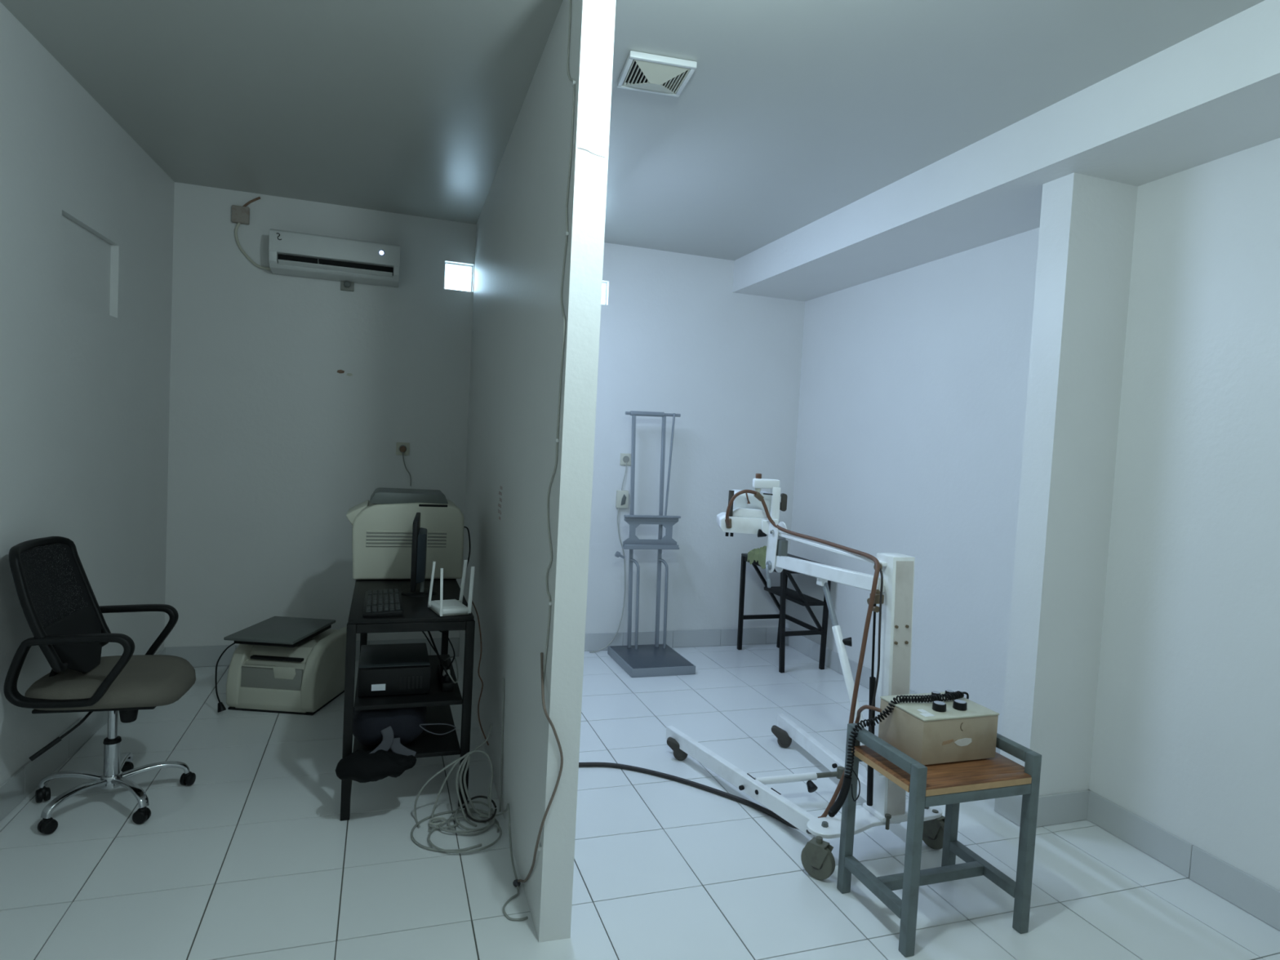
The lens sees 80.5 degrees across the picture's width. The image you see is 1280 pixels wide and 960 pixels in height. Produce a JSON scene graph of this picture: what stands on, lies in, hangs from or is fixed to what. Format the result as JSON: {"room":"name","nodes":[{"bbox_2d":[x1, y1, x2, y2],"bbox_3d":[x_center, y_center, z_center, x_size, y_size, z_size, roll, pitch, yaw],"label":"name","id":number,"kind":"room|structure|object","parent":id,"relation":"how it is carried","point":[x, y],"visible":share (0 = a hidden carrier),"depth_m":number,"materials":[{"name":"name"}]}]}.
{"room":"radiology room","nodes":[
{"label":"radiology room","id":0,"kind":"room"},
{"bbox_2d":[0,1,174,785],"bbox_3d":[-2.040,-0.100,1.487,0.150,3.025,6.821,2,3,-17],"label":"wall","id":1,"kind":"structure","parent":0,"point":[86,215],"depth_m":3.35,"materials":[{"name":"white paint"}]},
{"bbox_2d":[0,647,165,821],"bbox_3d":[-2.367,1.227,2.704,0.011,0.131,4.163,2,3,-17],"label":"baseboard","id":2,"kind":"structure","parent":1,"relation":"attached to","point":[14,790],"depth_m":3.18,"materials":[{"name":"grey tile"}]},
{"bbox_2d":[164,182,804,666],"bbox_3d":[-0.847,-0.221,5.404,4.665,3.025,0.154,2,3,-19],"label":"wall","id":3,"kind":"structure","parent":0,"point":[292,398],"depth_m":5.02,"materials":[{"name":"white paint"}]},
{"bbox_2d":[231,196,271,270],"bbox_3d":[-2.406,-1.540,4.693,0.234,0.449,0.037,2,3,-19],"label":"junction box","id":4,"kind":"object","parent":3,"relation":"attached to","point":[240,215],"visible":0.97,"depth_m":4.66,"materials":[{"name":"plastic"}]},
{"bbox_2d":[165,637,459,666],"bbox_3d":[-2.110,1.134,4.979,1.793,0.131,0.011,2,3,-19],"label":"baseboard","id":5,"kind":"structure","parent":3,"relation":"attached to","point":[198,655],"depth_m":4.79,"materials":[{"name":"grey tile"}]},
{"bbox_2d":[268,228,399,287],"bbox_3d":[-1.916,-1.396,4.775,0.752,0.238,0.212,2,3,-19],"label":"air conditioner","id":6,"kind":"object","parent":3,"relation":"attached to","point":[291,253],"visible":1,"depth_m":4.70,"materials":[{"name":"white plastic"}]},
{"bbox_2d":[277,253,393,275],"bbox_3d":[-1.899,-1.346,4.736,0.672,0.052,0.014,2,3,-19],"label":"air vent","id":7,"kind":"object","parent":6,"relation":"attached to","point":[280,256],"depth_m":4.72,"materials":[{"name":"white plastic"}]},
{"bbox_2d":[340,280,354,291],"bbox_3d":[-1.892,-1.266,4.884,0.082,0.082,0.040,2,3,-19],"label":"wall socket","id":8,"kind":"object","parent":3,"relation":"attached to","point":[344,286],"visible":0.88,"depth_m":4.89,"materials":[{"name":"grey plastic"}]},
{"bbox_2d":[395,442,411,486],"bbox_3d":[-1.583,-0.105,5.063,0.105,0.291,0.040,2,3,-19],"label":"wall socket","id":9,"kind":"object","parent":3,"relation":"attached to","point":[402,449],"visible":1,"depth_m":5.06,"materials":[{"name":"beige plastic"}]},
{"bbox_2d":[444,262,473,291],"bbox_3d":[-1.249,-1.385,5.187,0.192,0.186,0.035,2,3,-19],"label":"window","id":10,"kind":"structure","parent":3,"relation":"in","point":[446,264],"depth_m":5.18,"materials":[{"name":"white plastic"}]},
{"bbox_2d":[602,281,607,304],"bbox_3d":[-0.450,-1.363,5.458,0.424,0.170,0.035,2,3,-19],"label":"window","id":11,"kind":"structure","parent":3,"relation":"in","point":[603,282],"depth_m":5.51,"materials":[{"name":"white plastic"}]},
{"bbox_2d":[589,489,628,652],"bbox_3d":[-0.225,0.670,5.566,0.261,1.194,0.045,2,3,-24],"label":"box","id":12,"kind":"object","parent":3,"relation":"attached to","point":[622,496],"visible":1,"depth_m":5.56,"materials":[{"name":"beige plastic"}]},
{"bbox_2d":[621,493,626,505],"bbox_3d":[-0.120,0.145,5.556,0.039,0.084,0.006,2,3,-19],"label":"switch","id":13,"kind":"object","parent":12,"relation":"attached to","point":[623,495],"depth_m":5.55,"materials":[{"name":"grey plastic"}]},
{"bbox_2d":[619,453,631,490],"bbox_3d":[-0.107,-0.056,5.572,0.085,0.278,0.028,2,3,-19],"label":"wall socket","id":14,"kind":"object","parent":3,"relation":"attached to","point":[625,459],"visible":0.95,"depth_m":5.57,"materials":[{"name":"beige plastic"}]},
{"bbox_2d":[584,626,777,651],"bbox_3d":[0.001,1.210,5.699,2.474,0.131,0.011,2,3,-19],"label":"baseboard","id":15,"kind":"structure","parent":3,"relation":"attached to","point":[722,637],"depth_m":5.82,"materials":[{"name":"grey tile"}]},
{"bbox_2d":[458,0,616,942],"bbox_3d":[-0.666,-0.159,3.740,0.100,2.975,3.124,2,3,-18],"label":"wall partition","id":16,"kind":"structure","parent":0,"point":[517,322],"depth_m":2.56,"materials":[{"name":"white paint"}]},
{"bbox_2d":[499,677,504,811],"bbox_3d":[-0.571,1.093,3.128,0.012,0.524,0.115,2,3,-15],"label":"conduit","id":17,"kind":"object","parent":16,"relation":"attached to","point":[503,704],"visible":1,"depth_m":3.14,"materials":[{"name":"plastic"}]},
{"bbox_2d":[542,0,576,679],"bbox_3d":[-0.249,-0.447,2.322,0.010,2.207,0.161,2,3,-19],"label":"wire","id":18,"kind":"object","parent":16,"relation":"attached to","point":[573,84],"visible":1,"depth_m":2.29,"materials":[{"name":"white plastic"}]},
{"bbox_2d":[0,0,1264,260],"bbox_3d":[0.188,-1.578,2.067,5.350,0.100,6.960,2,3,-19],"label":"ceiling","id":19,"kind":"structure","parent":0,"point":[790,113],"depth_m":3.08,"materials":[{"name":"white paint"}]},
{"bbox_2d":[617,50,697,97],"bbox_3d":[0.060,-1.551,2.914,0.256,0.046,0.256,2,3,-13],"label":"exhaust fan","id":20,"kind":"object","parent":19,"relation":"attached to","point":[641,71],"visible":1,"depth_m":2.87,"materials":[{"name":"white plastic"}]},
{"bbox_2d":[0,643,1279,959],"bbox_3d":[0.029,1.499,2.211,5.350,0.120,6.960,2,3,-19],"label":"floor","id":21,"kind":"structure","parent":0,"point":[254,859],"depth_m":2.76,"materials":[{"name":"grey tile"}]},
{"bbox_2d":[3,536,195,834],"bbox_3d":[-2.101,0.763,3.005,0.559,1.054,0.555,2,3,-15],"label":"office chair","id":22,"kind":"object","parent":21,"relation":"on","point":[79,679],"visible":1,"depth_m":2.90,"materials":[{"name":"black fabric"}]},
{"bbox_2d":[226,626,346,715],"bbox_3d":[-1.966,1.058,4.284,0.485,0.362,0.506,3,3,3],"label":"printer","id":23,"kind":"object","parent":21,"relation":"on","point":[304,678],"visible":0.84,"depth_m":4.06,"materials":[{"name":"beige plastic"}]},
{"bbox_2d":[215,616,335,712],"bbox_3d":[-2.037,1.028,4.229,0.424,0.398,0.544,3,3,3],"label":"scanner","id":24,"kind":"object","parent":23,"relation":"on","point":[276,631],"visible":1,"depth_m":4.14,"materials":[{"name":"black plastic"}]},
{"bbox_2d":[340,579,475,821],"bbox_3d":[-1.125,0.913,3.617,0.491,0.800,1.240,2,3,-19],"label":"desk","id":25,"kind":"object","parent":21,"relation":"on","point":[417,616],"depth_m":3.10,"materials":[{"name":"black paint"}]},
{"bbox_2d":[362,588,403,617],"bbox_3d":[-1.094,0.518,3.217,0.152,0.029,0.450,2,3,-19],"label":"keyboard","id":26,"kind":"object","parent":25,"relation":"on","point":[380,602],"visible":1,"depth_m":3.14,"materials":[{"name":"black plastic"}]},
{"bbox_2d":[357,642,431,697],"bbox_3d":[-1.063,0.817,3.266,0.282,0.122,0.372,2,3,-19],"label":"desktop computer","id":27,"kind":"object","parent":25,"relation":"on","point":[402,668],"visible":1,"depth_m":3.12,"materials":[{"name":"black plastic"}]},
{"bbox_2d":[400,675,402,689],"bbox_3d":[-0.981,0.832,3.100,0.008,0.055,0.003,2,3,-19],"label":"vent","id":28,"kind":"object","parent":27,"relation":"attached to","point":[401,677],"depth_m":3.10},
{"bbox_2d":[404,675,406,688],"bbox_3d":[-0.966,0.833,3.105,0.008,0.055,0.003,2,3,-19],"label":"vent","id":29,"kind":"object","parent":27,"relation":"attached to","point":[405,677],"depth_m":3.10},
{"bbox_2d":[408,675,410,688],"bbox_3d":[-0.951,0.833,3.111,0.008,0.055,0.003,2,3,-19],"label":"vent","id":30,"kind":"object","parent":27,"relation":"attached to","point":[409,677],"depth_m":3.11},
{"bbox_2d":[412,675,414,688],"bbox_3d":[-0.935,0.834,3.116,0.008,0.055,0.003,2,3,-19],"label":"vent","id":31,"kind":"object","parent":27,"relation":"attached to","point":[413,676],"depth_m":3.11,"materials":[{"name":"black plastic"}]},
{"bbox_2d":[416,675,418,688],"bbox_3d":[-0.920,0.834,3.121,0.008,0.055,0.003,2,3,-19],"label":"vent","id":32,"kind":"object","parent":27,"relation":"attached to","point":[417,676],"depth_m":3.12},
{"bbox_2d":[420,675,422,688],"bbox_3d":[-0.905,0.835,3.126,0.008,0.055,0.003,2,3,-19],"label":"vent","id":33,"kind":"object","parent":27,"relation":"attached to","point":[421,676],"depth_m":3.12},
{"bbox_2d":[335,706,456,782],"bbox_3d":[-0.993,1.038,3.091,0.452,0.265,0.410,2,3,-19],"label":"fabric bag","id":34,"kind":"object","parent":25,"relation":"on","point":[390,728],"visible":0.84,"depth_m":3.01,"materials":[{"name":"black fabric"}]},
{"bbox_2d":[346,487,470,580],"bbox_3d":[-1.215,0.292,3.967,0.610,0.479,0.426,2,3,-19],"label":"printer","id":35,"kind":"object","parent":25,"relation":"on","point":[383,524],"visible":0.8,"depth_m":3.77,"materials":[{"name":"beige plastic"}]},
{"bbox_2d":[365,530,412,546],"bbox_3d":[-1.235,0.292,3.740,0.227,0.080,0.010,2,3,-19],"label":"vent","id":36,"kind":"object","parent":35,"relation":"attached to","point":[373,538],"depth_m":3.74,"materials":[{"name":"beige plastic"}]},
{"bbox_2d":[369,487,448,503],"bbox_3d":[-1.203,0.085,3.929,0.376,0.060,0.320,2,3,-19],"label":"tray","id":37,"kind":"object","parent":35,"relation":"on","point":[380,495],"depth_m":3.79,"materials":[{"name":"grey plastic"}]},
{"bbox_2d":[426,531,446,546],"bbox_3d":[-1.025,0.299,3.812,0.092,0.080,0.010,2,3,-19],"label":"vent","id":38,"kind":"object","parent":35,"relation":"attached to","point":[434,539],"depth_m":3.81,"materials":[{"name":"beige plastic"}]},
{"bbox_2d":[400,512,437,596],"bbox_3d":[-1.015,0.346,3.486,0.167,0.355,0.400,2,3,-19],"label":"monitor","id":39,"kind":"object","parent":25,"relation":"on","point":[419,548],"visible":0.96,"depth_m":3.37,"materials":[{"name":"black plastic"}]},
{"bbox_2d":[427,560,475,616],"bbox_3d":[-0.782,0.451,3.166,0.170,0.200,0.201,1,3,-30],"label":"router","id":40,"kind":"object","parent":25,"relation":"on","point":[442,607],"visible":1,"depth_m":3.12,"materials":[{"name":"white plastic"}]},
{"bbox_2d":[471,600,488,745],"bbox_3d":[-0.726,0.838,3.354,0.032,0.540,0.416,2,3,-26],"label":"lead","id":41,"kind":"object","parent":25,"relation":"hanging from","point":[472,600],"visible":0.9,"depth_m":3.26,"materials":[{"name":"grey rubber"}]},
{"bbox_2d":[410,722,502,853],"bbox_3d":[-0.717,1.201,2.957,0.338,0.337,0.422,2,3,-19],"label":"cable coil","id":42,"kind":"object","parent":21,"relation":"on","point":[467,757],"visible":1,"depth_m":3.02,"materials":[{"name":"grey plastic"}]},
{"bbox_2d":[491,652,563,920],"bbox_3d":[-0.450,0.961,2.657,0.134,0.862,0.845,2,3,-24],"label":"loose cable","id":43,"kind":"object","parent":21,"relation":"on","point":[516,882],"visible":1,"depth_m":2.35,"materials":[{"name":"white plastic"}]},
{"bbox_2d":[607,410,695,677],"bbox_3d":[0.114,0.408,5.285,0.461,1.781,0.570,2,3,-19],"label":"stand","id":44,"kind":"object","parent":21,"relation":"on","point":[655,660],"visible":1,"depth_m":5.43,"materials":[{"name":"grey paint"}]},
{"bbox_2d":[607,644,695,677],"bbox_3d":[0.071,1.266,5.325,0.458,0.061,0.570,2,3,-19],"label":"base","id":45,"kind":"object","parent":44,"relation":"attached to","point":[652,660],"depth_m":5.20,"materials":[{"name":"grey metal"}]},
{"bbox_2d":[578,762,811,834],"bbox_3d":[0.135,1.330,3.329,1.391,0.126,0.316,4,3,28],"label":"cable","id":46,"kind":"object","parent":21,"relation":"on","point":[767,811],"visible":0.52,"depth_m":3.43,"materials":[{"name":"black rubber"}]},
{"bbox_2d":[737,553,831,672],"bbox_3d":[1.052,0.961,5.599,0.420,0.747,0.630,2,3,-19],"label":"chair","id":47,"kind":"object","parent":21,"relation":"on","point":[784,593],"visible":0.7,"depth_m":5.40,"materials":[{"name":"black paint"}]},
{"bbox_2d":[746,546,766,568],"bbox_3d":[0.947,0.558,5.555,0.202,0.160,0.316,2,3,-19],"label":"cloth","id":48,"kind":"object","parent":47,"relation":"on","point":[757,554],"visible":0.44,"depth_m":5.53,"materials":[{"name":"green fabric"}]},
{"bbox_2d":[665,473,944,879],"bbox_3d":[0.710,0.705,3.401,0.738,1.425,1.330,2,3,-26],"label":"mobile x-ray machine","id":49,"kind":"object","parent":21,"relation":"on","point":[757,512],"visible":0.94,"depth_m":3.00,"materials":[{"name":"white metal"}]},
{"bbox_2d":[666,737,686,756],"bbox_3d":[0.184,1.316,3.720,0.106,0.085,0.041,3,3,9],"label":"caster wheel","id":50,"kind":"object","parent":49,"relation":"attached to","point":[677,744],"depth_m":3.70,"materials":[{"name":"rubber"}]},
{"bbox_2d":[732,507,766,518],"bbox_3d":[0.542,0.162,3.783,0.167,0.045,0.100,3,3,1],"label":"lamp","id":51,"kind":"object","parent":49,"relation":"on","point":[737,513],"depth_m":3.73,"materials":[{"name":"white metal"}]},
{"bbox_2d":[771,724,791,744],"bbox_3d":[0.739,1.334,3.949,0.106,0.085,0.041,4,3,19],"label":"caster wheel","id":52,"kind":"object","parent":49,"relation":"attached to","point":[784,734],"depth_m":3.93,"materials":[{"name":"rubber"}]},
{"bbox_2d":[836,723,1041,957],"bbox_3d":[1.004,1.174,2.573,0.488,0.597,0.375,2,3,-19],"label":"stool","id":53,"kind":"object","parent":21,"relation":"on","point":[950,784],"visible":0.82,"depth_m":2.47,"materials":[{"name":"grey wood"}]},
{"bbox_2d":[854,689,999,764],"bbox_3d":[0.995,0.859,2.696,0.341,0.217,0.384,2,3,-19],"label":"control box","id":54,"kind":"object","parent":53,"relation":"on","point":[962,729],"visible":0.84,"depth_m":2.54,"materials":[{"name":"beige paint"}]},
{"bbox_2d":[827,690,968,817],"bbox_3d":[0.913,0.956,2.640,0.527,0.425,0.049,2,3,-14],"label":"cable","id":55,"kind":"object","parent":54,"relation":"hanging from","point":[834,809],"visible":1,"depth_m":2.61,"materials":[{"name":"black plastic"}]},
{"bbox_2d":[785,226,1039,734],"bbox_3d":[1.804,0.065,4.782,0.330,2.785,2.760,2,3,-19],"label":"wall","id":56,"kind":"structure","parent":0,"point":[913,381],"depth_m":4.53,"materials":[{"name":"white paint"}]},
{"bbox_2d":[785,626,1000,754],"bbox_3d":[1.589,1.333,4.799,0.011,0.131,2.745,2,3,-18],"label":"baseboard","id":57,"kind":"structure","parent":56,"relation":"attached to","point":[802,644],"depth_m":5.48,"materials":[{"name":"grey tile"}]},
{"bbox_2d":[732,0,1279,301],"bbox_3d":[2.214,-1.336,2.769,0.947,0.240,6.660,2,3,-19],"label":"ceiling beam","id":58,"kind":"structure","parent":0,"point":[1213,94],"depth_m":3.06,"materials":[{"name":"white paint"}]},
{"bbox_2d":[1000,172,1137,795],"bbox_3d":[2.047,0.145,3.344,0.792,2.785,0.155,2,3,-19],"label":"wall pillar","id":59,"kind":"structure","parent":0,"point":[1086,229],"depth_m":3.20,"materials":[{"name":"white paint"}]},
{"bbox_2d":[994,795,1022,826],"bbox_3d":[1.601,1.405,3.274,0.011,0.131,0.155,2,3,-19],"label":"baseboard","id":60,"kind":"structure","parent":59,"relation":"attached to","point":[1010,807],"depth_m":3.26,"materials":[{"name":"grey tile"}]},
{"bbox_2d":[1036,789,1088,826],"bbox_3d":[1.796,1.416,3.252,0.365,0.131,0.011,2,3,-19],"label":"baseboard","id":61,"kind":"structure","parent":59,"relation":"attached to","point":[1070,806],"depth_m":3.25,"materials":[{"name":"grey tile"}]},
{"bbox_2d":[1088,137,1279,890],"bbox_3d":[2.770,0.267,1.526,0.588,2.785,3.760,2,3,-19],"label":"wall","id":62,"kind":"structure","parent":0,"point":[1186,737],"depth_m":2.88,"materials":[{"name":"white paint"}]},
{"bbox_2d":[1087,789,1279,930],"bbox_3d":[2.224,1.477,2.424,0.011,0.131,1.862,2,3,-17],"label":"baseboard","id":63,"kind":"structure","parent":62,"relation":"attached to","point":[1251,895],"depth_m":2.87,"materials":[{"name":"grey tile"}]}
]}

